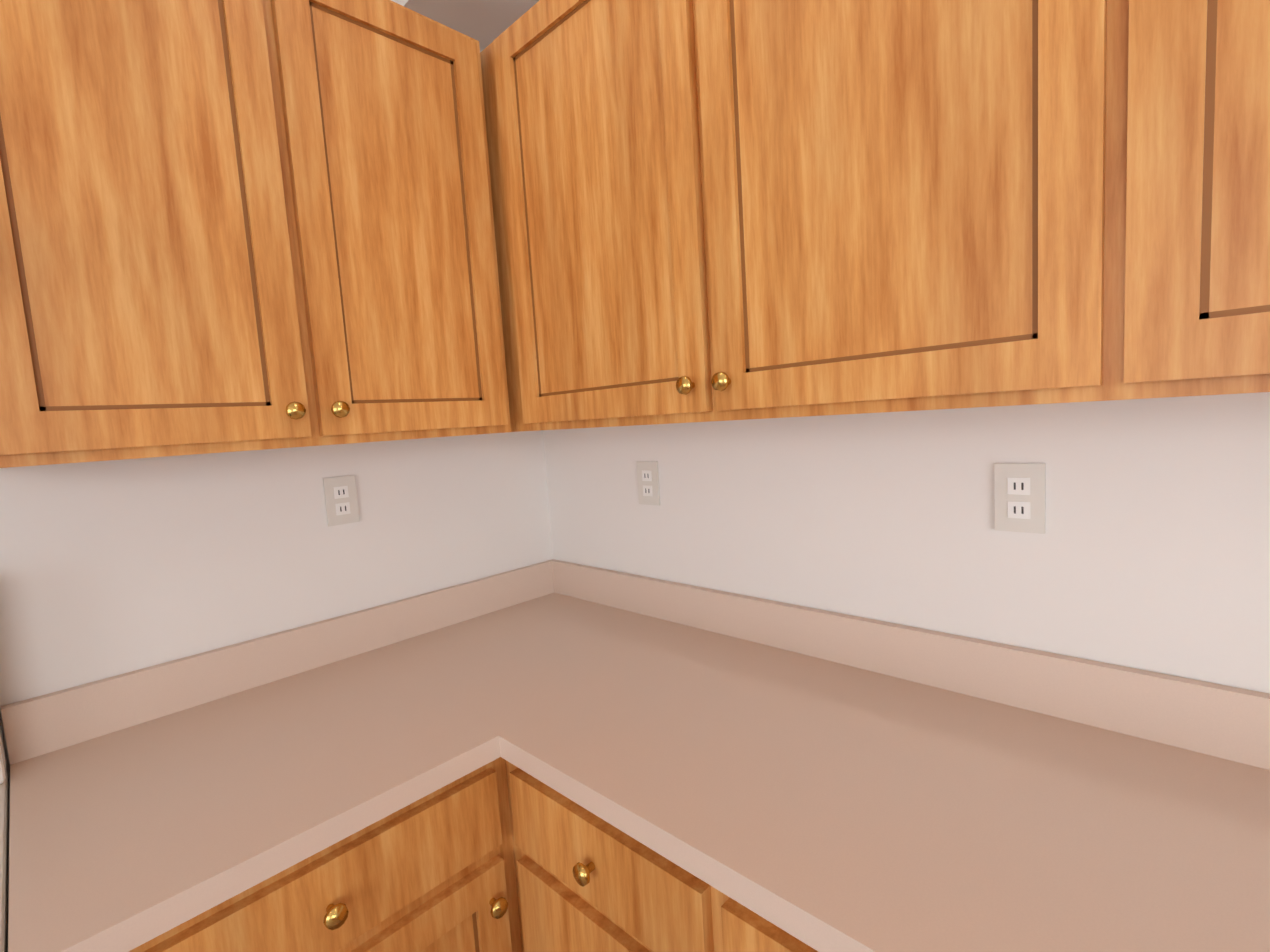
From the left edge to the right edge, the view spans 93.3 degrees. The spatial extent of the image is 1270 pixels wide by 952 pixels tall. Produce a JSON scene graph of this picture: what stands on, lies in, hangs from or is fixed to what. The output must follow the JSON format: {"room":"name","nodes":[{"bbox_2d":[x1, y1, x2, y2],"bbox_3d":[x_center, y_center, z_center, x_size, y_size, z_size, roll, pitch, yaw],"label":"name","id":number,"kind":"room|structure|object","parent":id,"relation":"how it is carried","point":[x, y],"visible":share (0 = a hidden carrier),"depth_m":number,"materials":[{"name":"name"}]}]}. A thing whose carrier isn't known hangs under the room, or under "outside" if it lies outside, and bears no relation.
{"room":"kitchen","nodes":[
{"label":"kitchen","id":0,"kind":"room"},
{"bbox_2d":[0,430,552,786],"bbox_3d":[-0.532,-0.109,1.767,0.200,2.724,8.900,2,8,44],"label":"wall","id":1,"kind":"structure","parent":0,"point":[110,568],"depth_m":1.28,"materials":[{"name":"white paint"}]},
{"bbox_2d":[0,0,510,467],"bbox_3d":[-0.716,-0.496,1.167,0.347,0.881,0.876,2,8,44],"label":"upper cabinet","id":2,"kind":"object","parent":1,"relation":"attached to","point":[235,225],"visible":1,"depth_m":1.02,"materials":[{"name":"brown wood"}]},
{"bbox_2d":[323,475,359,526],"bbox_3d":[-0.705,0.059,1.440,0.008,0.115,0.072,2,8,44],"label":"outlet","id":3,"kind":"object","parent":1,"relation":"attached to","point":[340,495],"visible":1,"depth_m":1.44,"materials":[{"name":"beige plastic"}]},
{"bbox_2d":[391,0,538,51],"bbox_3d":[0.557,-0.085,0.801,2.710,2.724,0.377,2,8,44],"label":"wall","id":4,"kind":"structure","parent":0,"point":[485,23],"depth_m":1.50,"materials":[{"name":"white paint"}]},
{"bbox_2d":[543,392,1269,693],"bbox_3d":[2.132,-0.073,-0.368,6.600,2.724,0.130,2,8,44],"label":"wall","id":5,"kind":"structure","parent":0,"point":[1149,550],"depth_m":1.05,"materials":[{"name":"white paint"}]},
{"bbox_2d":[480,50,515,431],"bbox_3d":[-0.281,-0.563,1.578,0.401,0.880,0.318,2,8,44],"label":"upper cabinet","id":6,"kind":"object","parent":5,"relation":"attached to","point":[485,82],"depth_m":1.43,"materials":[{"name":"brown wood"}]},
{"bbox_2d":[636,461,659,505],"bbox_3d":[0.034,0.019,1.579,0.072,0.115,0.008,2,8,44],"label":"electrical outlet plate","id":7,"kind":"object","parent":5,"relation":"attached to","point":[648,482],"visible":1,"depth_m":1.57,"materials":[{"name":"beige plastic"}]},
{"bbox_2d":[484,0,1019,431],"bbox_3d":[0.236,-0.548,1.079,1.153,0.880,0.318,2,8,44],"label":"upper cabinet","id":8,"kind":"object","parent":5,"relation":"attached to","point":[716,210],"depth_m":0.93,"materials":[{"name":"brown wood"}]},
{"bbox_2d":[994,463,1045,533],"bbox_3d":[0.638,0.036,0.996,0.072,0.115,0.008,2,8,44],"label":"electrical outlet plate","id":9,"kind":"object","parent":5,"relation":"attached to","point":[1019,497],"visible":1,"depth_m":0.99,"materials":[{"name":"beige plastic"}]},
{"bbox_2d":[1020,0,1269,404],"bbox_3d":[0.999,-0.526,0.343,1.238,0.880,0.318,2,8,44],"label":"upper cabinet","id":10,"kind":"object","parent":5,"relation":"attached to","point":[1145,124],"depth_m":0.62,"materials":[{"name":"brown wood"}]},
{"bbox_3d":[2.003,1.364,-0.460,7.000,0.100,8.900,2,8,44],"label":"floor carpet","id":11,"kind":"object","parent":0,"visible":0},
{"bbox_2d":[1,559,1269,951],"bbox_3d":[0.027,0.838,0.169,2.858,1.072,2.215,2,8,44],"label":"base cabinet","id":12,"kind":"object","parent":11,"relation":"on","point":[553,755],"visible":1,"depth_m":0.91,"materials":[{"name":"beige laminate"}]},
{"bbox_3d":[-0.873,1.548,-0.489,2.910,0.100,4.840,2,8,44],"label":"floor","id":13,"kind":"structure","parent":0,"visible":0},
{"bbox_2d":[0,730,9,951],"bbox_3d":[-1.102,0.810,0.569,0.640,1.195,0.758,2,8,44],"label":"stove","id":14,"kind":"object","parent":13,"relation":"on","point":[4,840],"visible":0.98,"depth_m":0.83,"materials":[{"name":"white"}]}
]}

